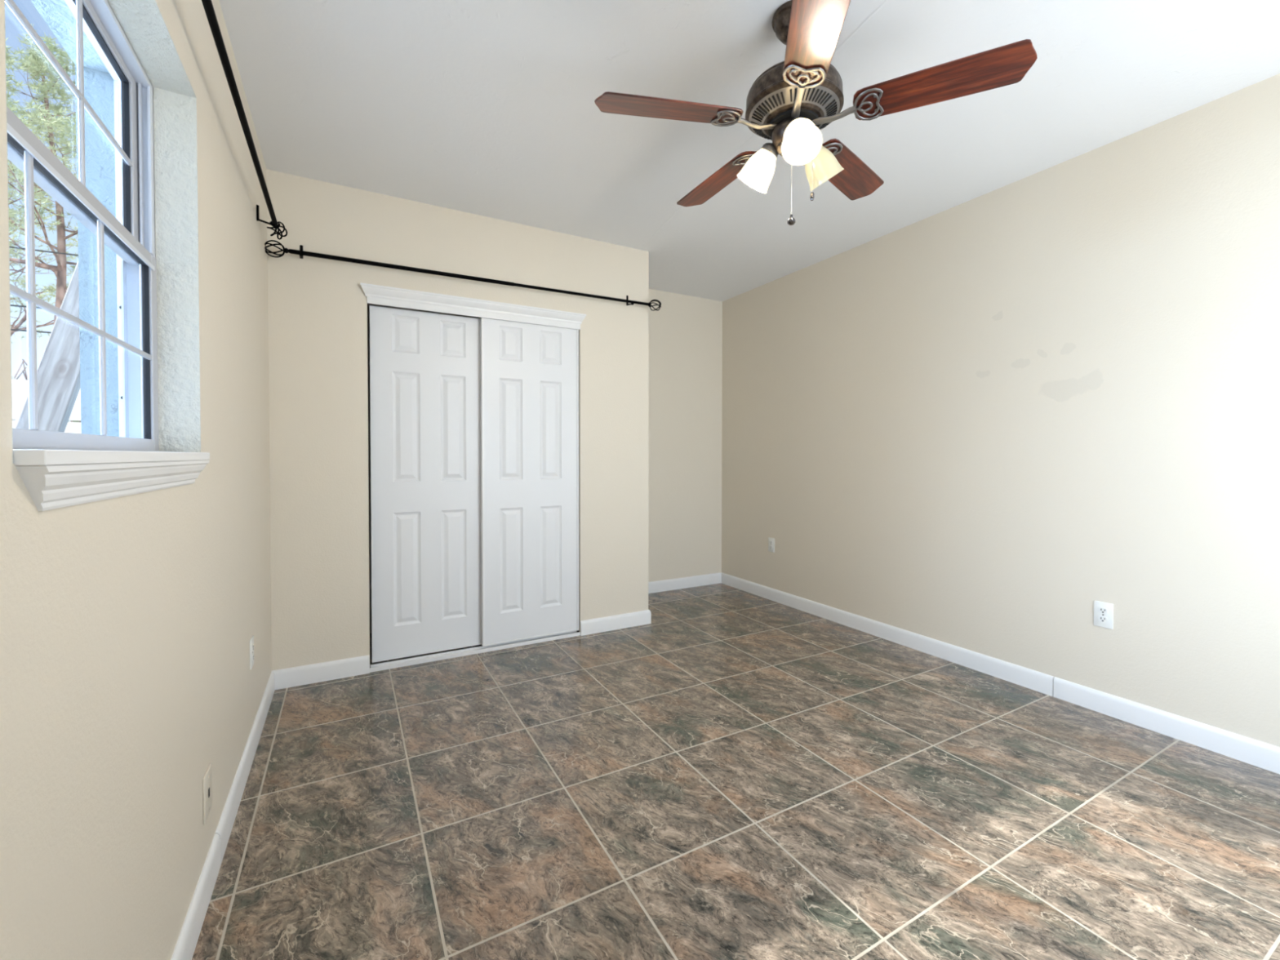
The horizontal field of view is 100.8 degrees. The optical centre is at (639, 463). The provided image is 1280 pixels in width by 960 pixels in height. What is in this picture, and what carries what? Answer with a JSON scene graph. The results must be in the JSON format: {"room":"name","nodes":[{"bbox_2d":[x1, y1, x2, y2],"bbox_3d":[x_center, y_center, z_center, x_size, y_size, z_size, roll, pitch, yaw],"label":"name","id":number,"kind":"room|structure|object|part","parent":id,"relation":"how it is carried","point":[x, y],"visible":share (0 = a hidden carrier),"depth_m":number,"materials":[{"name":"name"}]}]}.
{"room":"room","nodes":[
{"label":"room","id":0,"kind":"room"},
{"bbox_2d":[30,0,119,436],"bbox_3d":[-1.276,-0.312,1.291,0.144,3.100,7.203,0,1,-29],"label":"wall","id":1,"kind":"structure","parent":0,"point":[99,85],"depth_m":1.29,"materials":[{"name":"paint"}]},
{"bbox_2d":[0,0,271,959],"bbox_3d":[-0.912,-0.132,0.927,0.030,2.552,3.808,0,1,-29],"label":"wall","id":2,"kind":"structure","parent":0,"point":[128,624],"depth_m":0.99,"materials":[{"name":"beige paint"}]},
{"bbox_2d":[4,0,200,463],"bbox_3d":[-0.967,-0.476,0.965,0.084,1.040,1.006,0,1,-29],"label":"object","id":3,"kind":"structure","parent":2,"relation":"attached to","point":[142,22],"depth_m":1.35,"materials":[{"name":"white paint"}]},
{"bbox_2d":[4,0,209,511],"bbox_3d":[-0.986,-0.447,0.955,0.180,1.000,0.906,0,1,-29],"label":"window","id":4,"kind":"structure","parent":2,"relation":"in","point":[64,469],"depth_m":1.06,"materials":[{"name":"white metal"}]},
{"bbox_3d":[-1.035,-0.703,0.921,0.022,0.442,0.862,0,1,-29],"label":"sash frame","id":5,"kind":"part","parent":4,"relation":"part of","materials":[{"name":"grey metal"}]},
{"bbox_3d":[-1.009,-0.265,0.943,0.022,0.482,0.870,0,1,-29],"label":"sash frame","id":6,"kind":"part","parent":4,"relation":"part of","materials":[{"name":"grey metal"}]},
{"bbox_3d":[-1.035,-0.476,0.927,0.069,0.940,0.906,0,1,-29],"label":"frame","id":7,"kind":"part","parent":4,"relation":"part of","materials":[{"name":"white metal"}]},
{"bbox_3d":[-0.944,-0.013,0.963,0.104,0.019,0.845,0,1,-29],"label":"sill","id":8,"kind":"part","parent":4,"relation":"part of","materials":[{"name":"white wood"}]},
{"bbox_2d":[202,762,212,824],"bbox_3d":[-1.149,0.874,1.408,0.006,0.120,0.085,0,1,-29],"label":"cable jack plate","id":9,"kind":"object","parent":2,"relation":"attached to","point":[207,779],"visible":1,"depth_m":1.40,"materials":[{"name":"beige plastic"}]},
{"bbox_2d":[170,671,275,959],"bbox_3d":[-0.894,1.097,0.957,0.013,0.094,3.808,0,1,-29],"label":"baseboard","id":10,"kind":"structure","parent":2,"relation":"attached to","point":[187,941],"depth_m":1.49,"materials":[{"name":"white wood"}]},
{"bbox_2d":[201,0,287,239],"bbox_3d":[-0.897,-1.046,1.021,0.109,0.107,3.183,0,1,-29],"label":"curtain rod","id":11,"kind":"object","parent":2,"relation":"attached to","point":[207,4],"visible":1,"depth_m":1.54,"materials":[{"name":"black metal"}]},
{"bbox_2d":[249,635,253,670],"bbox_3d":[-1.513,0.736,2.067,0.008,0.114,0.070,0,1,-29],"label":"electrical outlet","id":12,"kind":"object","parent":2,"relation":"attached to","point":[251,641],"visible":1,"depth_m":2.05,"materials":[{"name":"white plastic"}]},
{"bbox_2d":[266,168,648,671],"bbox_3d":[-1.069,-0.172,3.429,2.176,2.552,0.725,0,1,-29],"label":"wall","id":13,"kind":"structure","parent":0,"point":[317,307],"depth_m":2.80,"materials":[{"name":"beige paint"}]},
{"bbox_2d":[272,654,369,689],"bbox_3d":[-1.629,1.068,2.718,0.430,0.094,0.013,0,1,-29],"label":"baseboard","id":14,"kind":"structure","parent":13,"relation":"attached to","point":[349,667],"depth_m":2.71,"materials":[{"name":"white wood"}]},
{"bbox_2d":[368,305,481,662],"bbox_3d":[-1.197,0.111,3.024,0.610,1.934,0.040,0,1,-29],"label":"door","id":15,"kind":"structure","parent":13,"relation":"in","point":[425,384],"depth_m":3.00,"materials":[{"name":"white wood"}]},
{"bbox_2d":[264,240,661,311],"bbox_3d":[-0.835,-1.059,3.064,2.203,0.119,0.124,0,1,-29],"label":"curtain rod","id":16,"kind":"object","parent":13,"relation":"attached to","point":[300,252],"visible":0.98,"depth_m":2.86,"materials":[{"name":"black metal"}]},
{"bbox_3d":[-1.214,-1.039,2.828,1.092,0.032,0.021,0,1,-29],"label":"rod","id":17,"kind":"part","parent":16,"relation":"part of","materials":[{"name":"black metal"}]},
{"bbox_3d":[-0.346,-1.056,3.308,0.893,0.027,0.018,0,1,-29],"label":"rod","id":18,"kind":"part","parent":16,"relation":"part of","materials":[{"name":"black metal"}]},
{"bbox_2d":[360,282,586,329],"bbox_3d":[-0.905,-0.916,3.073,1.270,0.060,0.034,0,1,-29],"label":"trim","id":19,"kind":"structure","parent":13,"relation":"attached to","point":[370,290],"depth_m":3.02,"materials":[{"name":"white wood"}]},
{"bbox_2d":[367,303,579,667],"bbox_3d":[-0.938,0.123,3.150,1.207,1.950,0.098,0,1,-29],"label":"trim","id":20,"kind":"structure","parent":13,"relation":"attached to","point":[367,304],"depth_m":2.82,"materials":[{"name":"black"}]},
{"bbox_2d":[369,630,580,672],"bbox_3d":[-0.937,1.097,3.161,1.208,0.022,0.099,0,1,-29],"label":"trim","id":21,"kind":"structure","parent":13,"relation":"attached to","point":[479,649],"depth_m":3.08,"materials":[{"name":"white wood"}]},
{"bbox_2d":[480,317,578,646],"bbox_3d":[-0.668,0.098,3.268,0.608,1.953,0.040,0,1,-29],"label":"door","id":22,"kind":"structure","parent":13,"relation":"in","point":[529,373],"depth_m":3.25,"materials":[{"name":"white wood"}]},
{"bbox_2d":[580,609,651,635],"bbox_3d":[-0.323,1.051,3.837,0.520,0.094,0.708,0,1,-29],"label":"baseboard","id":23,"kind":"structure","parent":13,"relation":"attached to","point":[596,625],"depth_m":3.52,"materials":[{"name":"white wood"}]},
{"bbox_2d":[648,288,722,582],"bbox_3d":[0.156,-0.189,4.555,1.276,2.552,0.120,0,1,-29],"label":"wall","id":24,"kind":"structure","parent":0,"point":[686,332],"depth_m":4.61,"materials":[{"name":"beige paint"}]},
{"bbox_2d":[648,572,721,593],"bbox_3d":[0.236,1.040,4.543,1.166,0.094,0.013,0,1,-29],"label":"baseboard","id":25,"kind":"structure","parent":24,"relation":"attached to","point":[715,578],"depth_m":4.62,"materials":[{"name":"white wood"}]},
{"bbox_2d":[191,582,1279,959],"bbox_3d":[0.382,1.177,2.061,3.354,0.100,4.543,0,1,-29],"label":"floor","id":26,"kind":"structure","parent":0,"point":[733,773],"depth_m":1.70,"materials":[{"name":"tile"}]},
{"bbox_2d":[218,0,1279,301],"bbox_3d":[0.336,-1.474,1.992,3.664,0.100,4.743,0,1,-29],"label":"ceiling","id":27,"kind":"structure","parent":0,"point":[485,108],"depth_m":2.05,"materials":[{"name":"paint"}]},
{"bbox_2d":[594,0,1037,225],"bbox_3d":[0.467,-1.083,1.729,1.202,0.672,1.163,0,1,-29],"label":"ceiling fan","id":28,"kind":"object","parent":27,"relation":"hanging from","point":[788,104],"visible":1,"depth_m":1.58,"materials":[{"name":"brown wood"}]},
{"bbox_3d":[0.088,-1.081,1.616,0.454,0.006,0.133,0,13,-10],"label":"blade","id":29,"kind":"part","parent":28,"relation":"part of","materials":[{"name":"brown wood"}]},
{"bbox_3d":[0.299,-1.088,2.042,0.133,0.006,0.454,-14,7,-27],"label":"blade","id":30,"kind":"part","parent":28,"relation":"part of","materials":[{"name":"brown wood"}]},
{"bbox_3d":[0.388,-0.968,1.758,0.130,0.135,0.116,1,1,36],"label":"lamp shade","id":31,"kind":"part","parent":28,"relation":"part of","materials":[{"name":"white glass"}]},
{"bbox_3d":[0.471,-0.894,1.645,0.002,0.246,0.002,0,1,-29],"label":"pull chain","id":32,"kind":"part","parent":28,"relation":"part of","materials":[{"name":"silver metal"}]},
{"bbox_3d":[0.471,-0.759,1.647,0.025,0.032,0.025,0,1,-29],"label":"pull knob","id":33,"kind":"part","parent":28,"relation":"part of","materials":[{"name":"silver metal"}]},
{"bbox_3d":[0.487,-1.073,1.684,0.156,0.012,0.156,0,1,-29],"label":"hub plate","id":34,"kind":"part","parent":28,"relation":"part of","materials":[{"name":"black"}]},
{"bbox_3d":[0.476,-0.983,1.581,0.054,0.078,0.069,0,1,6],"label":"bulb","id":35,"kind":"part","parent":28,"relation":"part of","materials":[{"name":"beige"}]},
{"bbox_3d":[0.474,-0.965,1.563,0.116,0.135,0.130,0,1,6],"label":"lamp shade","id":36,"kind":"part","parent":28,"relation":"part of","materials":[{"name":"white glass"}]},
{"bbox_3d":[0.550,-0.855,1.693,0.012,0.026,0.012,0,1,-29],"label":"pull knob","id":37,"kind":"part","parent":28,"relation":"part of","materials":[{"name":"silver metal"}]},
{"bbox_3d":[0.428,-1.075,1.283,0.133,0.006,0.454,12,3,8],"label":"blade","id":38,"kind":"part","parent":28,"relation":"part of","materials":[{"name":"brown wood"}]},
{"bbox_3d":[0.599,-0.967,1.736,0.130,0.135,0.116,0,1,-24],"label":"lamp shade","id":39,"kind":"part","parent":28,"relation":"part of","materials":[{"name":"beige glass"}]},
{"bbox_3d":[0.770,-1.086,1.973,0.133,0.006,0.454,-16,-10,43],"label":"blade","id":40,"kind":"part","parent":28,"relation":"part of","materials":[{"name":"brown wood"}]},
{"bbox_3d":[0.850,-1.079,1.504,0.454,0.006,0.133,0,-11,26],"label":"blade","id":41,"kind":"part","parent":28,"relation":"part of","materials":[{"name":"brown wood"}]},
{"bbox_2d":[721,73,1279,746],"bbox_3d":[1.886,-0.161,2.870,0.120,2.552,4.743,0,1,-29],"label":"wall","id":42,"kind":"structure","parent":0,"point":[976,424],"depth_m":2.54,"materials":[{"name":"beige paint"}]},
{"bbox_2d":[768,537,774,552],"bbox_3d":[1.054,0.650,4.254,0.008,0.114,0.070,0,1,-29],"label":"electrical outlet","id":43,"kind":"object","parent":42,"relation":"attached to","point":[771,540],"visible":1,"depth_m":4.25,"materials":[{"name":"white plastic"}]},
{"bbox_2d":[720,572,1279,773],"bbox_3d":[1.827,1.069,2.858,0.013,0.094,4.503,0,1,-29],"label":"baseboard","id":44,"kind":"structure","parent":42,"relation":"attached to","point":[1259,753],"depth_m":2.53,"materials":[{"name":"white wood"}]},
{"bbox_2d":[1093,600,1113,629],"bbox_3d":[2.087,0.680,2.386,0.008,0.114,0.070,0,1,-29],"label":"electrical outlet","id":45,"kind":"object","parent":42,"relation":"attached to","point":[1103,611],"visible":1,"depth_m":2.38,"materials":[{"name":"white plastic"}]},
{"bbox_2d":[1097,615,1107,622],"bbox_3d":[2.086,0.699,2.385,0.004,0.025,0.034,0,1,-29],"label":"receptacle","id":46,"kind":"object","parent":45,"relation":"attached to","point":[1101,619],"depth_m":2.39,"materials":[{"name":"white plastic"}]},
{"bbox_2d":[1097,607,1107,613],"bbox_3d":[2.086,0.660,2.385,0.004,0.025,0.034,0,1,-29],"label":"receptacle","id":47,"kind":"object","parent":45,"relation":"attached to","point":[1100,610],"depth_m":2.39,"materials":[{"name":"white plastic"}]},
{"label":"outside","id":48,"kind":"structure","parent":0,"visible":0},
{"bbox_3d":[-14.055,1.074,15.103,70.000,0.100,80.000,0,1,-29],"label":"ground","id":49,"kind":"structure","parent":48,"visible":0},
{"bbox_2d":[14,361,26,379],"bbox_3d":[-8.305,-0.297,5.891,2.502,2.968,2.436,0,1,14],"label":"shrub","id":50,"kind":"object","parent":49,"relation":"on","point":[22,362],"visible":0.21,"depth_m":6.43,"materials":[{"name":"green plant"}]},
{"bbox_2d":[5,23,78,326],"bbox_3d":[-12.649,-3.938,11.436,5.096,10.115,4.720,1,1,33],"label":"pine tree","id":51,"kind":"object","parent":49,"relation":"on","point":[38,64],"visible":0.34,"depth_m":10.96,"materials":[{"name":"green plant"}]},
{"bbox_2d":[6,97,78,345],"bbox_3d":[-18.407,-4.778,15.047,6.018,11.665,6.096,0,1,-15],"label":"pine tree","id":52,"kind":"object","parent":49,"relation":"on","point":[51,289],"visible":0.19,"depth_m":15.48,"materials":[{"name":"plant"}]},
{"bbox_2d":[11,375,80,433],"bbox_3d":[-4.635,0.284,3.841,7.920,1.860,0.120,0,1,-29],"label":"vinyl fence","id":53,"kind":"object","parent":49,"relation":"on","point":[20,390],"visible":0.02,"depth_m":3.88,"materials":[{"name":"white plastic"}]},
{"bbox_2d":[15,261,80,432],"bbox_3d":[-1.855,0.279,1.516,0.605,1.953,0.038,0,1,-29],"label":"plank","id":54,"kind":"object","parent":49,"relation":"on","point":[58,371],"visible":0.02,"depth_m":1.56,"materials":[{"name":"grey wood"}]},
{"bbox_2d":[22,359,80,422],"bbox_3d":[-5.824,-0.171,5.800,2.170,2.723,2.553,0,1,-29],"label":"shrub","id":55,"kind":"object","parent":49,"relation":"on","point":[24,371],"visible":0.02,"depth_m":4.93,"materials":[{"name":"green plant"}]},
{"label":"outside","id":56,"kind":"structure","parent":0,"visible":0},
{"bbox_2d":[8,245,78,256],"bbox_3d":[-11.497,-2.855,5.252,13.000,0.080,0.017,0,1,-29],"label":"cable","id":57,"kind":"object","parent":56,"point":[9,246],"visible":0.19,"depth_m":7.17,"materials":[{"name":"black plastic"}]},
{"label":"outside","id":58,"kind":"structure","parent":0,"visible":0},
{"bbox_2d":[10,304,40,308],"bbox_3d":[-11.497,-2.085,5.264,13.000,0.080,0.017,0,1,-29],"label":"cable","id":59,"kind":"object","parent":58,"point":[11,304],"visible":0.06,"depth_m":7.05,"materials":[{"name":"black plastic"}]},
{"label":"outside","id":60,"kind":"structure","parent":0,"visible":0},
{"bbox_2d":[10,328,51,333],"bbox_3d":[-11.498,-1.765,5.269,13.000,0.080,0.017,0,1,-29],"label":"cable","id":61,"kind":"object","parent":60,"point":[11,329],"visible":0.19,"depth_m":7.08,"materials":[{"name":"black plastic"}]}
]}

